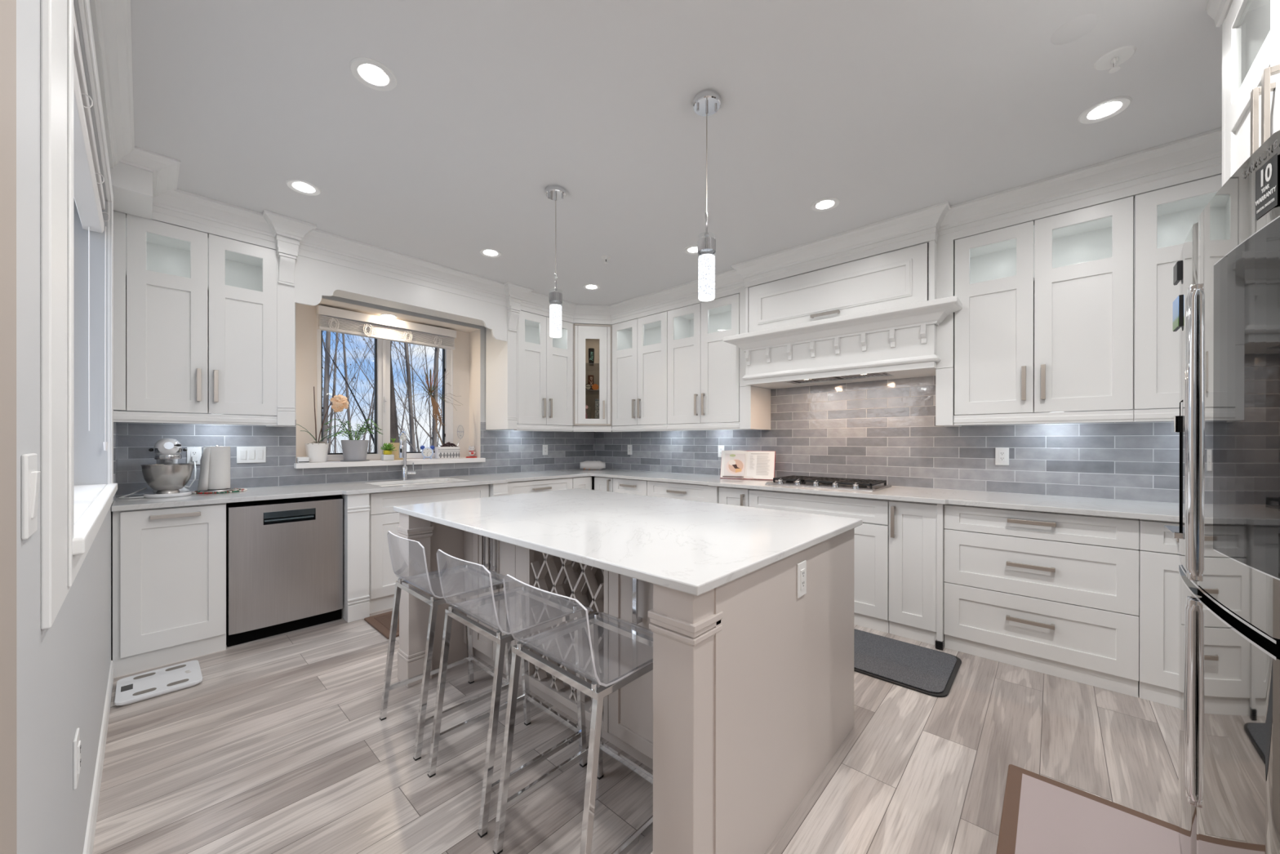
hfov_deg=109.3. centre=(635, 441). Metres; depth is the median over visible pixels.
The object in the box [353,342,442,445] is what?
bare tree
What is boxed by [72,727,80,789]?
power outlet
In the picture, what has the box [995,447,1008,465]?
power outlet
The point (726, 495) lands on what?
base cabinet
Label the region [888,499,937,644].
base cabinet
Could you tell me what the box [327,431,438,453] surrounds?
undergrowth
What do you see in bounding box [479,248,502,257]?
recessed light
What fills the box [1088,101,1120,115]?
diffuser
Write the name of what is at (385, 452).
bowl
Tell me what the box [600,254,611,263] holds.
sprinkler
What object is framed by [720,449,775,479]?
cookbook
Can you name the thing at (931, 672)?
mat
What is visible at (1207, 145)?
trim
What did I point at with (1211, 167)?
trim
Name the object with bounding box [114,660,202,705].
bathroom scale
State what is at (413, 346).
bare tree
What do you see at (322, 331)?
bare tree
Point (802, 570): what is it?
receptacle
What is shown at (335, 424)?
bare tree
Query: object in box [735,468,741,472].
picture
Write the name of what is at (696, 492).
base cabinet
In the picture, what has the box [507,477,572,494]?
base cabinet
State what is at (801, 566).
power outlet
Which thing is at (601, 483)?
base cabinet
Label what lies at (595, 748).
counter stool
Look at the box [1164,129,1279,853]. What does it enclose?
refrigerator
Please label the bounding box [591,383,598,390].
coaster
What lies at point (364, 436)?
bare tree
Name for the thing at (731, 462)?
picture
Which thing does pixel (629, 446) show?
power outlet
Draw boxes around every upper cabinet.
[113,210,276,425]
[514,311,573,431]
[567,323,615,431]
[611,311,673,431]
[666,293,759,431]
[953,195,1133,425]
[1132,173,1222,422]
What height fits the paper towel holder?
0.310 m
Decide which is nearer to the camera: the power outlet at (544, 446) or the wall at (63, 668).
the wall at (63, 668)
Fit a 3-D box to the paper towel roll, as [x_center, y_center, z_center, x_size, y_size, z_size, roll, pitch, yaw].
[-2.800,0.172,3.020,0.137,0.282,0.164,0,0,43]
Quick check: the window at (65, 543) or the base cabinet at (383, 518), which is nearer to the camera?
the window at (65, 543)
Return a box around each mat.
[364,610,399,639]
[853,628,961,697]
[995,764,1182,853]
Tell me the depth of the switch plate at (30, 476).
0.64 m
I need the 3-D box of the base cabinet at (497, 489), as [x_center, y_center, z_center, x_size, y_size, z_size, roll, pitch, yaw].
[-1.436,0.807,4.239,0.698,0.884,0.148,0,0,43]
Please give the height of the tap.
0.426 m
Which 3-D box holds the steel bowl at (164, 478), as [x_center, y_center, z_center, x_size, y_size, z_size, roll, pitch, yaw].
[-2.881,0.226,2.802,0.230,0.175,0.230,0,0,43]
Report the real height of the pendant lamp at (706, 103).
0.864 m
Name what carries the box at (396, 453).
on the window at (464, 380)
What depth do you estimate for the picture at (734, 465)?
4.13 m
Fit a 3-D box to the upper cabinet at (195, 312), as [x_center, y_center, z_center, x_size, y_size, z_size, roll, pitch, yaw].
[-2.824,-0.708,2.948,0.445,1.190,0.734,0,0,43]
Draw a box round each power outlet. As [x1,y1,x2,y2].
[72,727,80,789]
[186,447,201,464]
[542,444,547,454]
[627,444,631,454]
[718,444,724,457]
[796,560,806,598]
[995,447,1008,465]
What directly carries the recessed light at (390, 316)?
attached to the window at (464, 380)
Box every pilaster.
[266,247,297,426]
[341,493,369,622]
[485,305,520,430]
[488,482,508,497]
[710,485,719,503]
[934,503,944,650]
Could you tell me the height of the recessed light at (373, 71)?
0.082 m
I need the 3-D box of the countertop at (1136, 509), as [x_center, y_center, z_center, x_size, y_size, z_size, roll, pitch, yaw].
[0.134,0.353,2.466,5.466,0.028,4.031,0,0,43]
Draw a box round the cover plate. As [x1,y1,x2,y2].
[1050,13,1097,44]
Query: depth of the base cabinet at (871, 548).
3.07 m
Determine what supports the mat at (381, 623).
on the floor
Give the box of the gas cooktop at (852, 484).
[764,475,891,491]
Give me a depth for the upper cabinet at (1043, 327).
2.65 m
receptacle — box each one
[77,740,80,773]
[191,450,197,461]
[800,568,804,590]
[999,451,1005,461]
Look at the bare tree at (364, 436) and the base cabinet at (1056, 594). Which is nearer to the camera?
the base cabinet at (1056, 594)
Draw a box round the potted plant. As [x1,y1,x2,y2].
[323,418,382,460]
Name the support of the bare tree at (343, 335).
on the ground
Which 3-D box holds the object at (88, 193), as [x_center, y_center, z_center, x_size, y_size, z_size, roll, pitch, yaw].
[-1.857,-0.542,1.516,1.743,1.168,0.083,0,0,43]
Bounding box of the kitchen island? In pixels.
[396,512,854,853]
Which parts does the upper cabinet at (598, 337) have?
panel, light rail, door, handle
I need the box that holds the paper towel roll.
[197,446,230,490]
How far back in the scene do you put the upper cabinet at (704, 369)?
4.25 m
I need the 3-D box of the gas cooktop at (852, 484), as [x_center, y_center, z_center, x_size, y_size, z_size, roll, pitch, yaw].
[1.490,0.311,3.530,0.786,0.055,0.491,0,0,43]
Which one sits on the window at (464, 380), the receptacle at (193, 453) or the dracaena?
the dracaena
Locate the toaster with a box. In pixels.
[580,460,605,470]
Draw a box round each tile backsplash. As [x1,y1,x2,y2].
[113,422,117,501]
[117,419,595,495]
[595,375,1179,502]
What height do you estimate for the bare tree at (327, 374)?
11.929 m
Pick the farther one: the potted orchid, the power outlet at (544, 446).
the power outlet at (544, 446)
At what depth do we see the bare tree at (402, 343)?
20.26 m
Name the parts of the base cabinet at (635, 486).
handle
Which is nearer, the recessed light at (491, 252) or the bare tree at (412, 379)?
the recessed light at (491, 252)
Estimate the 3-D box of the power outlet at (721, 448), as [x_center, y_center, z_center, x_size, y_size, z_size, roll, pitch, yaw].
[0.858,0.094,4.526,0.072,0.118,0.010,0,0,43]
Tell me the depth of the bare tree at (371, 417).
20.10 m
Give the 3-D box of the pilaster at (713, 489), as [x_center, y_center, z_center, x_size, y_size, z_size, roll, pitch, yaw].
[0.873,0.810,4.067,0.064,0.884,0.620,0,0,43]
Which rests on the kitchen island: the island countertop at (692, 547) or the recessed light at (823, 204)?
the island countertop at (692, 547)
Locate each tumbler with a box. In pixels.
[587,375,593,391]
[588,347,594,365]
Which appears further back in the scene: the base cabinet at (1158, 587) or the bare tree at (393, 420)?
the bare tree at (393, 420)
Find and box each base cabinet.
[112,502,226,677]
[368,480,488,613]
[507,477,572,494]
[571,475,591,489]
[594,476,614,492]
[613,477,647,495]
[647,480,710,502]
[718,486,750,506]
[748,488,889,633]
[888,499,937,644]
[943,504,1139,697]
[1137,519,1181,707]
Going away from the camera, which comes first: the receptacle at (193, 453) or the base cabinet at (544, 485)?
the receptacle at (193, 453)
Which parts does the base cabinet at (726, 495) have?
handle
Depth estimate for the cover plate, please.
1.63 m
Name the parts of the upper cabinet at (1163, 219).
light rail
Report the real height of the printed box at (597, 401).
0.291 m
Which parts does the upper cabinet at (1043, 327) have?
door, handle, handle, light rail, door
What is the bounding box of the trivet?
[191,488,247,493]
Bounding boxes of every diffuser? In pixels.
[293,182,314,190]
[484,249,497,253]
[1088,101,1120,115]
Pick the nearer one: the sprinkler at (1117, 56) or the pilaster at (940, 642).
the sprinkler at (1117, 56)
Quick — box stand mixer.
[118,437,196,498]
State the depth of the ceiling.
2.06 m
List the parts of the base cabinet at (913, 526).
handle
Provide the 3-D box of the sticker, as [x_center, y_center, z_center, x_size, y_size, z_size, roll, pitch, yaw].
[1.210,-0.489,0.872,0.001,0.078,0.071,0,0,35]
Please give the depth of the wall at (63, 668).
0.71 m
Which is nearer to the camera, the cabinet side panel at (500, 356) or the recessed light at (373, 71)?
the recessed light at (373, 71)
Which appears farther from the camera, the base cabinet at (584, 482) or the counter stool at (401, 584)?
the base cabinet at (584, 482)
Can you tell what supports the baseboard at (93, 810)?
attached to the wall at (63, 668)
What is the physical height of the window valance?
0.334 m
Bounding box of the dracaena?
[405,364,462,458]
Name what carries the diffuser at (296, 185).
attached to the recessed light at (308, 188)
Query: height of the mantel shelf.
0.123 m
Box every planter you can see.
[380,442,396,454]
[435,446,459,458]
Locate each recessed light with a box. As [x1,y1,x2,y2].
[285,178,321,195]
[349,57,396,91]
[380,313,396,318]
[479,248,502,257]
[582,284,599,290]
[683,244,697,254]
[810,197,839,211]
[1078,96,1132,124]
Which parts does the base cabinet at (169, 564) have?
handle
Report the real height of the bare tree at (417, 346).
10.944 m
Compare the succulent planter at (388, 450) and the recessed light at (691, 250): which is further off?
the succulent planter at (388, 450)
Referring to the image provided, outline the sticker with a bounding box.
[1255,163,1276,213]
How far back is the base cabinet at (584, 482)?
4.78 m
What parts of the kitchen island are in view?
corner post, panel, door, handle, handle, door, frame rail, door, handle, corner post, panel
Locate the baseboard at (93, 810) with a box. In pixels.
[82,660,113,853]
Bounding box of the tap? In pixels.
[398,431,415,479]
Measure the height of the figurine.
0.126 m
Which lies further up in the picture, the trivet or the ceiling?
the ceiling
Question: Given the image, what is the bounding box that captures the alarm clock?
[420,445,434,458]
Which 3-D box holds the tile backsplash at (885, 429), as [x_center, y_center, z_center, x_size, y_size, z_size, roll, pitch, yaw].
[1.503,-0.074,3.943,5.462,0.826,0.008,0,0,43]
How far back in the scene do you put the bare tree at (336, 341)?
18.28 m
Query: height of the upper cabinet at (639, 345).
1.190 m
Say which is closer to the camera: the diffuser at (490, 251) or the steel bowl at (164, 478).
the steel bowl at (164, 478)
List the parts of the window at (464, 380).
frame, sill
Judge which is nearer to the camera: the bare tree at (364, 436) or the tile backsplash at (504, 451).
the tile backsplash at (504, 451)
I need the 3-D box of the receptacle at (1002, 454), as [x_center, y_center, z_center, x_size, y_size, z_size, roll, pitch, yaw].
[2.461,0.098,3.044,0.033,0.068,0.004,0,0,43]
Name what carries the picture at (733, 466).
on the cookbook
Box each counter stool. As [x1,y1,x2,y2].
[379,530,519,760]
[427,549,593,837]
[493,573,653,853]
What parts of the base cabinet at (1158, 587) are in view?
drawer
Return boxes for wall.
[0,0,113,853]
[125,213,595,489]
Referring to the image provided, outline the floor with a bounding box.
[92,607,1178,853]
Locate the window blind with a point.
(330, 319)
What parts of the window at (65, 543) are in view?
sill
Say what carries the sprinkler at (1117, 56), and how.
attached to the ceiling
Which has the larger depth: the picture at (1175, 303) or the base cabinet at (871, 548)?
the base cabinet at (871, 548)
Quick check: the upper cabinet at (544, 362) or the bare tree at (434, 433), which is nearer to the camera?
the upper cabinet at (544, 362)
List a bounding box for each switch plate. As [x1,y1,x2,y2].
[21,453,40,539]
[236,446,266,462]
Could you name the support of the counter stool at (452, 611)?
on the floor
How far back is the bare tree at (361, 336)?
17.60 m
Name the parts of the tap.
spout, lever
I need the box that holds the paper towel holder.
[200,444,232,492]
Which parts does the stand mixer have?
power cord, control knob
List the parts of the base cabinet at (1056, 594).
handle, handle, handle, drawer, drawer, drawer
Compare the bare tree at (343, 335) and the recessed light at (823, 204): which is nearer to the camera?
the recessed light at (823, 204)
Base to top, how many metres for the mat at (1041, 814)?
0.015 m
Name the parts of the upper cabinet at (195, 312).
door, light rail, handle, handle, door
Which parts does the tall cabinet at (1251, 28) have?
crown moulding, panel, handle, handle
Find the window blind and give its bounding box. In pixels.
[315,305,456,369]
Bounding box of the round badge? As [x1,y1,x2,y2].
[585,383,591,390]
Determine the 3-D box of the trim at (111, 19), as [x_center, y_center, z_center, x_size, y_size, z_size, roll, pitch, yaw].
[-1.706,-1.434,1.476,2.600,0.106,0.086,0,0,43]
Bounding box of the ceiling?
[130,0,1222,305]
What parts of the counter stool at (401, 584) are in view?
leg, leg, foot rail, seat frame, foot rail, leg, foot rail, leg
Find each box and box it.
[296,457,309,462]
[388,442,403,459]
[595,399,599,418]
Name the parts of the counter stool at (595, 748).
leg, foot rail, seat frame, leg, leg, foot rail, foot rail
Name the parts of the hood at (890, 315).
handle, lift door, bead moulding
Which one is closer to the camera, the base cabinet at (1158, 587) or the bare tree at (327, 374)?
the base cabinet at (1158, 587)
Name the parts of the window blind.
ladder cord, ladder cord, ladder cord, ladder cord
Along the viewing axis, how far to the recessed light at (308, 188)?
2.67 m
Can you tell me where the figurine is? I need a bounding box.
[466,445,476,457]
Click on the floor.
(282, 745)
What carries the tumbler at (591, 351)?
on the upper cabinet at (598, 337)
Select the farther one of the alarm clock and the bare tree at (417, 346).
the bare tree at (417, 346)
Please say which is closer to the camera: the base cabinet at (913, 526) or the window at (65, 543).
the window at (65, 543)
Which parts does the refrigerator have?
dispenser spout, handle, door, handle, handle, handle, door, door, door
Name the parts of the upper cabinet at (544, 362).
door, light rail, handle, handle, door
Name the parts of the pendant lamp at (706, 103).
stem, cord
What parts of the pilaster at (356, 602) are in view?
bead moulding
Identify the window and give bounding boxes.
[40,0,117,629]
[293,297,485,468]
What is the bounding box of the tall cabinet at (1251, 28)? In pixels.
[1205,0,1279,186]
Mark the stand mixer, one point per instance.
(167, 477)
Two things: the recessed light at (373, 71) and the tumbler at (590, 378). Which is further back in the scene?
the tumbler at (590, 378)
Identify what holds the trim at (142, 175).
attached to the wall at (63, 668)
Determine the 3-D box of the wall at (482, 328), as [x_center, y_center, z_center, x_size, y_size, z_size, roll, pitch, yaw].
[-1.959,-0.121,4.420,0.260,2.840,4.500,0,0,43]
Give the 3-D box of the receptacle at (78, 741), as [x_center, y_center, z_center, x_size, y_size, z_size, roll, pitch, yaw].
[-1.372,0.778,1.121,0.033,0.068,0.004,0,0,43]
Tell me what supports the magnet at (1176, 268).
attached to the refrigerator
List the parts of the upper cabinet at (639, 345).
door, handle, handle, light rail, door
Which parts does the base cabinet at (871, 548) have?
door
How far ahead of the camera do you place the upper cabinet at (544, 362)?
4.73 m
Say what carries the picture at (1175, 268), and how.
attached to the magnet at (1176, 268)
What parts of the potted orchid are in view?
pot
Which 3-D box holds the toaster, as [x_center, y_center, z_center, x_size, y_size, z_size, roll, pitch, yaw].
[-0.508,0.281,5.435,0.299,0.110,0.133,0,0,-9]
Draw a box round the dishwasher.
[226,494,342,646]
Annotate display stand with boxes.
[381,454,394,460]
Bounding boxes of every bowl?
[140,463,194,493]
[382,450,391,454]
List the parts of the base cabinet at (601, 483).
handle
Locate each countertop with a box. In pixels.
[111,468,1178,522]
[393,488,862,595]
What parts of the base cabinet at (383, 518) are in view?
door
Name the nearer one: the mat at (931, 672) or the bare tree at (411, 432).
the mat at (931, 672)
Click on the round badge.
(588, 386)
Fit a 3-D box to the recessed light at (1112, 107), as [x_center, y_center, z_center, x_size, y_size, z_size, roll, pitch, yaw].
[2.101,-1.499,2.033,0.168,0.042,0.168,0,0,43]
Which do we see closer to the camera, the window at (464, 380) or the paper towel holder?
the paper towel holder
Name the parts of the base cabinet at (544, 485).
handle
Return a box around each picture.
[725,458,744,474]
[728,459,735,465]
[728,459,742,471]
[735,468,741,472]
[1173,262,1177,284]
[1173,296,1178,330]
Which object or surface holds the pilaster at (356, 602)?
on the floor
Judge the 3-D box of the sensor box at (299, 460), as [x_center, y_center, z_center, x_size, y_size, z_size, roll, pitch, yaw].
[-2.586,0.141,3.534,0.062,0.045,0.073,0,0,43]
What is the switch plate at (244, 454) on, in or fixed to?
attached to the tile backsplash at (504, 451)
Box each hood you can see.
[723,239,962,430]
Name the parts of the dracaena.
stem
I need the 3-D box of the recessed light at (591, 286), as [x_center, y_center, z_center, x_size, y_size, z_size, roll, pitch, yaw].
[-0.419,-1.505,4.367,0.168,0.042,0.168,0,0,43]
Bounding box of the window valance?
[294,255,506,341]
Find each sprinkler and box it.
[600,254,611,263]
[1093,45,1136,73]
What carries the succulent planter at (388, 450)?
on the display stand
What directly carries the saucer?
on the window at (464, 380)
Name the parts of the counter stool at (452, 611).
leg, foot rail, leg, seat frame, leg, foot rail, foot rail, leg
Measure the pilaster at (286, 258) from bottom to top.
1.194 m
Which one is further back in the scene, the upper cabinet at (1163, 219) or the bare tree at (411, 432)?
the bare tree at (411, 432)
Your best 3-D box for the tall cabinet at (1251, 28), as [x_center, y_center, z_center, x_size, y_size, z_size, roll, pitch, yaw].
[1.870,-0.113,0.892,0.781,2.739,1.095,0,0,43]
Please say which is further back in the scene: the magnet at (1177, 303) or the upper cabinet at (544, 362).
the upper cabinet at (544, 362)
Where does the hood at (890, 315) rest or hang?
attached to the wall
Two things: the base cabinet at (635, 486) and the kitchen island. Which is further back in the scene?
the base cabinet at (635, 486)
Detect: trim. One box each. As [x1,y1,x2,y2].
[89,0,134,168]
[110,146,180,219]
[115,156,1222,324]
[152,127,1222,317]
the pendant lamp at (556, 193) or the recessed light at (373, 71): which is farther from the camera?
the pendant lamp at (556, 193)
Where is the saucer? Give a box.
[340,459,369,461]
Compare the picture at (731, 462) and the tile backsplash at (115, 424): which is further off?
the picture at (731, 462)
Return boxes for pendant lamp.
[545,185,565,337]
[693,89,720,301]
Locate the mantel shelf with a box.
[723,295,962,352]
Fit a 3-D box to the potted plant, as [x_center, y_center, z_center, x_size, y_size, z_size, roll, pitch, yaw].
[-2.384,-0.019,3.848,0.310,0.354,0.453,0,0,43]
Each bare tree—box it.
[322,330,343,443]
[322,330,373,449]
[322,331,433,439]
[322,332,346,453]
[322,332,364,453]
[323,332,442,451]
[324,347,399,443]
[328,337,404,452]
[332,337,404,452]
[339,336,413,452]
[340,342,432,451]
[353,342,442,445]
[390,341,440,451]
[393,342,429,451]
[396,346,422,440]
[398,346,442,445]
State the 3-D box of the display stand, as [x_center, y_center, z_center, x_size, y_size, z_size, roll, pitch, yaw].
[-2.182,0.138,4.003,0.070,0.051,0.088,0,0,43]
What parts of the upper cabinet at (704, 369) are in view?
door, handle, handle, light rail, door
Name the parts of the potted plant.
pot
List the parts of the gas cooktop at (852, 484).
knob, knob, knob, control panel, knob, knob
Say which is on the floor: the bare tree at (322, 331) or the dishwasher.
the dishwasher
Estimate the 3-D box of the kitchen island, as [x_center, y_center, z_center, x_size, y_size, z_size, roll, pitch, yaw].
[-0.147,0.810,2.200,1.914,0.887,1.217,0,0,43]
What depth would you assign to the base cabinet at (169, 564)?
2.54 m
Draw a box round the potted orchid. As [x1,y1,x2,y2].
[296,386,348,462]
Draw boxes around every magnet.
[1173,260,1180,285]
[1173,294,1182,331]
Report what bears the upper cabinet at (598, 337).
attached to the wall at (482, 328)

